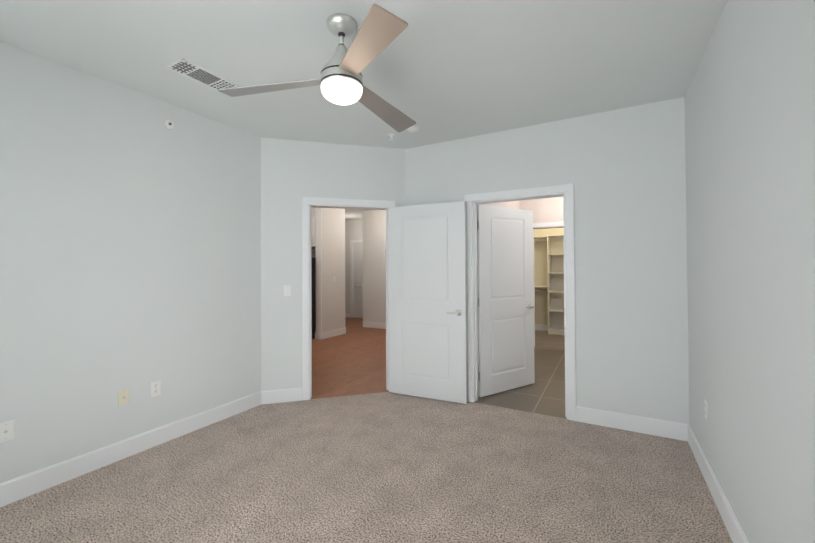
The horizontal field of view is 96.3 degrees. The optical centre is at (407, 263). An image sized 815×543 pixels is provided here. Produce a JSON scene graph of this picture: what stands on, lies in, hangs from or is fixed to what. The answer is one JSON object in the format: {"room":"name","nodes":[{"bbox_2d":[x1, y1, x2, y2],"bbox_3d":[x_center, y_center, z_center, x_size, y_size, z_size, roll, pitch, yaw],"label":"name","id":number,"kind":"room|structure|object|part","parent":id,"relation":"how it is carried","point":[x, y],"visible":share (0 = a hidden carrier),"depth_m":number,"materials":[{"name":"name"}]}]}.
{"room":"empty bedroom","nodes":[
{"label":"empty bedroom","id":0,"kind":"room"},
{"bbox_2d":[0,41,260,483],"bbox_3d":[-2.395,0.055,2.297,0.140,2.740,3.402,-1,-1,29],"label":"wall","id":1,"kind":"structure","parent":0,"point":[130,239],"depth_m":2.63,"materials":[{"name":"paint"}]},
{"bbox_2d":[0,420,13,442],"bbox_3d":[-2.373,0.995,2.155,0.015,0.115,0.072,-1,-1,29],"label":"outlet","id":2,"kind":"object","parent":1,"relation":"attached to","point":[7,431],"visible":1,"depth_m":2.16,"materials":[{"name":"white plastic"}]},
{"bbox_2d":[118,388,129,406],"bbox_3d":[-2.082,0.985,2.680,0.015,0.115,0.072,-1,-1,29],"label":"outlet","id":3,"kind":"object","parent":1,"relation":"attached to","point":[123,396],"visible":1,"depth_m":2.68,"materials":[{"name":"beige plastic"}]},
{"bbox_2d":[0,391,260,506],"bbox_3d":[-2.286,1.359,2.304,0.015,0.132,3.262,-1,-1,29],"label":"baseboard","id":4,"kind":"structure","parent":1,"relation":"attached to","point":[22,487],"depth_m":2.61,"materials":[{"name":"white wood"}]},
{"bbox_2d":[151,380,160,396],"bbox_3d":[-1.980,0.985,2.869,0.009,0.115,0.072,-1,-1,29],"label":"electrical outlet","id":5,"kind":"object","parent":1,"relation":"attached to","point":[155,388],"visible":1,"depth_m":2.87,"materials":[{"name":"white plastic"}]},
{"bbox_2d":[164,120,173,128],"bbox_3d":[-1.938,-1.136,2.974,0.028,0.074,0.074,-1,-1,29],"label":"sensor","id":6,"kind":"object","parent":1,"relation":"attached to","point":[168,124],"visible":1,"depth_m":2.97,"materials":[{"name":"white plastic"}]},
{"bbox_2d":[312,249,315,257],"bbox_3d":[-2.371,0.132,8.277,2.030,2.740,0.140,-1,-1,29],"label":"wall","id":7,"kind":"structure","parent":0,"point":[313,253],"depth_m":8.03,"materials":[{"name":"paint"}]},
{"bbox_2d":[261,137,404,390],"bbox_3d":[-0.782,0.068,4.018,1.642,2.740,0.140,0,-1,-15],"label":"wall","id":8,"kind":"structure","parent":0,"point":[293,172],"depth_m":3.83,"materials":[{"name":"paint"}]},
{"bbox_2d":[261,387,301,403],"bbox_3d":[-0.754,1.371,3.927,1.554,0.132,0.015,0,-1,-15],"label":"baseboard","id":9,"kind":"structure","parent":8,"relation":"attached to","point":[280,395],"depth_m":3.77,"materials":[{"name":"white wood"}]},
{"bbox_2d":[284,285,290,295],"bbox_3d":[-1.255,0.284,3.812,0.053,0.115,0.052,-1,-1,29],"label":"light switch","id":10,"kind":"object","parent":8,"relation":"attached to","point":[287,290],"visible":1,"depth_m":3.81,"materials":[{"name":"white plastic"}]},
{"bbox_2d":[302,197,394,399],"bbox_3d":[-0.641,0.367,4.052,1.012,2.141,0.176,0,-1,-15],"label":"door frame","id":11,"kind":"structure","parent":8,"relation":"attached to","point":[308,203],"depth_m":3.87,"materials":[{"name":"white wood"}]},
{"bbox_2d":[388,201,466,403],"bbox_3d":[0.190,0.396,3.880,0.886,2.045,0.145,-1,-1,25],"label":"bedroom door","id":12,"kind":"structure","parent":8,"relation":"in","point":[427,299],"depth_m":3.85,"materials":[{"name":"white wood"}]},
{"bbox_3d":[0.509,0.502,3.731,0.186,0.066,0.145,-1,-1,25],"label":"handle","id":13,"kind":"part","parent":12,"relation":"part of","materials":[{"name":"silver metal"}]},
{"bbox_2d":[322,208,344,331],"bbox_3d":[-1.566,0.117,7.492,0.140,2.740,0.730,-1,-1,29],"label":"wall","id":14,"kind":"structure","parent":0,"point":[333,264],"depth_m":7.44,"materials":[{"name":"paint"}]},
{"bbox_2d":[315,208,321,339],"bbox_3d":[-1.750,0.114,7.161,0.170,2.740,0.027,-1,-1,29],"label":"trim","id":15,"kind":"structure","parent":14,"relation":"attached to","point":[318,238],"depth_m":7.16,"materials":[{"name":"white wood"}]},
{"bbox_2d":[322,327,345,338],"bbox_3d":[-1.491,1.420,7.438,0.015,0.132,0.730,-1,-1,29],"label":"baseboard","id":16,"kind":"structure","parent":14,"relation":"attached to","point":[332,333],"depth_m":7.40,"materials":[{"name":"white"}]},
{"bbox_2d":[312,317,385,394],"bbox_3d":[-2.031,1.535,9.104,9.390,0.050,10.000,-1,-1,29],"label":"floor","id":17,"kind":"structure","parent":0,"point":[353,358],"depth_m":5.47,"materials":[{"name":"brown wood"}]},
{"bbox_2d":[311,207,315,338],"bbox_3d":[-2.117,0.121,7.567,0.865,2.740,0.815,-1,-1,29],"label":"fridge","id":18,"kind":"object","parent":17,"relation":"on","point":[313,274],"visible":0.08,"depth_m":7.19,"materials":[{"name":"grey"}]},
{"bbox_2d":[311,388,388,398],"bbox_3d":[-0.674,1.465,4.183,0.880,0.050,0.440,0,-1,-15],"label":"floor","id":19,"kind":"structure","parent":0,"point":[338,394],"depth_m":4.03,"materials":[{"name":"brown wood"}]},
{"bbox_2d":[345,219,362,312],"bbox_3d":[-2.335,0.163,10.751,4.290,2.740,0.140,-1,-1,29],"label":"wall","id":20,"kind":"structure","parent":0,"point":[353,229],"depth_m":10.29,"materials":[{"name":"paint"}]},
{"bbox_2d":[353,243,358,317],"bbox_3d":[-1.433,0.474,10.204,0.190,2.070,0.175,-1,-1,29],"label":"door","id":21,"kind":"structure","parent":20,"relation":"in","point":[355,280],"depth_m":10.19,"materials":[{"name":"white wood"}]},
{"bbox_2d":[350,240,362,317],"bbox_3d":[-1.336,0.437,10.184,0.552,2.166,0.160,-1,-1,29],"label":"door frame","id":22,"kind":"structure","parent":20,"relation":"attached to","point":[351,274],"depth_m":10.23,"materials":[{"name":"white wood"}]},
{"bbox_2d":[358,243,362,317],"bbox_3d":[-1.267,0.472,10.111,0.190,2.070,0.175,-1,-1,29],"label":"door","id":23,"kind":"structure","parent":20,"relation":"in","point":[360,286],"depth_m":10.10,"materials":[{"name":"white wood"}]},
{"bbox_2d":[0,0,726,220],"bbox_3d":[-0.761,-1.318,6.709,14.000,0.100,13.000,-1,-1,29],"label":"ceiling","id":24,"kind":"structure","parent":0,"point":[438,71],"depth_m":2.32,"materials":[{"name":"paint"}]},
{"bbox_2d":[165,58,238,92],"bbox_3d":[-1.432,-1.312,2.569,0.200,0.010,0.410,-1,-1,29],"label":"ceiling vent","id":25,"kind":"object","parent":24,"relation":"in","point":[189,69],"visible":0.83,"depth_m":2.54,"materials":[{"name":"white metal"}]},
{"bbox_2d":[218,3,415,131],"bbox_3d":[-0.324,-1.110,2.131,1.221,0.439,1.102,-1,-1,29],"label":"fan","id":26,"kind":"object","parent":24,"relation":"hanging from","point":[340,79],"visible":1,"depth_m":1.95,"materials":[{"name":"silver metal"}]},
{"bbox_2d":[388,133,394,139],"bbox_3d":[-0.163,-1.284,3.710,0.082,0.052,0.082,-1,-1,29],"label":"sprinkler","id":27,"kind":"object","parent":24,"relation":"attached to","point":[391,135],"visible":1,"depth_m":3.70,"materials":[{"name":"white metal"}]},
{"bbox_2d":[407,126,418,131],"bbox_3d":[0.054,-1.298,3.544,0.114,0.030,0.114,-1,-1,29],"label":"smoke detector","id":28,"kind":"object","parent":24,"relation":"attached to","point":[413,129],"visible":0.96,"depth_m":3.51,"materials":[{"name":"white plastic"}]},
{"bbox_2d":[0,392,732,542],"bbox_3d":[-0.425,1.433,1.883,3.674,0.050,4.337,-1,-1,29],"label":"floor","id":29,"kind":"structure","parent":0,"point":[386,467],"depth_m":2.32,"materials":[{"name":"beige carpet"}]},
{"bbox_2d":[362,210,385,328],"bbox_3d":[0.544,0.109,7.809,3.600,2.740,0.155,-1,-1,29],"label":"wall","id":30,"kind":"structure","parent":0,"point":[374,287],"depth_m":8.47,"materials":[{"name":"paint"}]},
{"bbox_2d":[477,201,519,208],"bbox_3d":[1.246,0.071,5.224,0.140,2.740,2.823,-1,-1,29],"label":"wall","id":31,"kind":"structure","parent":0,"point":[513,204],"depth_m":5.70,"materials":[{"name":"paint"}]},
{"bbox_2d":[475,398,565,418],"bbox_3d":[1.101,1.447,3.596,0.907,0.050,0.140,-1,-1,29],"label":"floor","id":32,"kind":"structure","parent":0,"point":[523,408],"depth_m":3.57,"materials":[{"name":"tile"}]},
{"bbox_2d":[479,347,564,412],"bbox_3d":[2.673,1.448,4.457,3.070,0.050,2.893,-1,-1,29],"label":"floor","id":33,"kind":"structure","parent":0,"point":[546,390],"depth_m":4.16,"materials":[{"name":"beige tile"}]},
{"bbox_2d":[520,197,562,222],"bbox_3d":[3.368,0.066,5.739,3.070,2.740,0.140,-1,-1,29],"label":"wall","id":34,"kind":"structure","parent":0,"point":[546,210],"depth_m":6.23,"materials":[{"name":"paint"}]},
{"bbox_2d":[533,222,562,346],"bbox_3d":[2.577,0.376,6.176,1.017,2.141,0.176,-1,-1,29],"label":"door frame","id":35,"kind":"structure","parent":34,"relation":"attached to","point":[547,225],"depth_m":6.28,"materials":[{"name":"white wood"}]},
{"bbox_2d":[405,97,689,423],"bbox_3d":[1.198,0.050,3.555,2.710,2.740,0.140,-1,-1,29],"label":"wall","id":36,"kind":"structure","parent":0,"point":[623,170],"depth_m":3.14,"materials":[{"name":"paint"}]},
{"bbox_2d":[477,204,534,396],"bbox_3d":[1.121,0.394,4.112,0.880,2.045,0.145,0,-1,-32],"label":"door","id":37,"kind":"structure","parent":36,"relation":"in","point":[506,306],"depth_m":4.07,"materials":[{"name":"white wood"}]},
{"bbox_3d":[1.414,0.504,4.296,0.186,0.066,0.145,0,-1,-32],"label":"handle","id":38,"kind":"part","parent":37,"relation":"part of","materials":[{"name":"silver metal"}]},
{"bbox_2d":[464,183,575,420],"bbox_3d":[1.094,0.351,3.610,1.039,2.141,0.176,-1,-1,29],"label":"door frame","id":39,"kind":"structure","parent":36,"relation":"attached to","point":[564,191],"depth_m":3.50,"materials":[{"name":"white wood"}]},
{"bbox_2d":[576,406,689,440],"bbox_3d":[1.107,1.354,3.505,2.570,0.132,0.015,-1,-1,29],"label":"baseboard","id":40,"kind":"structure","parent":36,"relation":"attached to","point":[656,427],"depth_m":3.06,"materials":[{"name":"white wood"}]},
{"bbox_2d":[534,228,562,324],"bbox_3d":[3.458,0.091,7.783,2.500,2.740,0.140,-1,-1,29],"label":"wall","id":41,"kind":"structure","parent":0,"point":[540,279],"depth_m":7.99,"materials":[{"name":"paint"}]},
{"bbox_2d":[535,324,563,330],"bbox_3d":[3.428,1.395,7.699,2.500,0.132,0.015,-1,-1,29],"label":"baseboard","id":42,"kind":"structure","parent":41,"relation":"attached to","point":[541,327],"depth_m":7.96,"materials":[{"name":"white wood"}]},
{"bbox_2d":[535,330,564,348],"bbox_3d":[3.004,1.478,6.935,2.500,0.050,1.760,-1,-1,29],"label":"floor","id":43,"kind":"structure","parent":0,"point":[545,339],"depth_m":6.88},
{"bbox_2d":[534,234,564,334],"bbox_3d":[3.328,0.434,7.541,2.496,2.050,0.400,-1,-1,29],"label":"closet shelving","id":44,"kind":"object","parent":43,"relation":"on","point":[554,288],"visible":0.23,"depth_m":7.79,"materials":[{"name":"white painted wood"}]},
{"bbox_2d":[684,0,814,542],"bbox_3d":[1.200,0.017,0.913,0.140,2.740,4.477,-1,-1,29],"label":"wall","id":45,"kind":"structure","parent":0,"point":[749,98],"depth_m":1.53,"materials":[{"name":"paint"}]},
{"bbox_2d":[704,399,707,419],"bbox_3d":[1.928,0.944,2.355,0.009,0.115,0.072,-1,-1,29],"label":"electrical outlet","id":46,"kind":"object","parent":45,"relation":"attached to","point":[706,409],"visible":1,"depth_m":2.34,"materials":[{"name":"white plastic"}]},
{"bbox_2d":[688,424,748,542],"bbox_3d":[1.173,1.322,0.996,0.015,0.132,4.337,-1,-1,29],"label":"baseboard","id":47,"kind":"structure","parent":45,"relation":"attached to","point":[733,526],"depth_m":2.08,"materials":[{"name":"white wood"}]}
]}

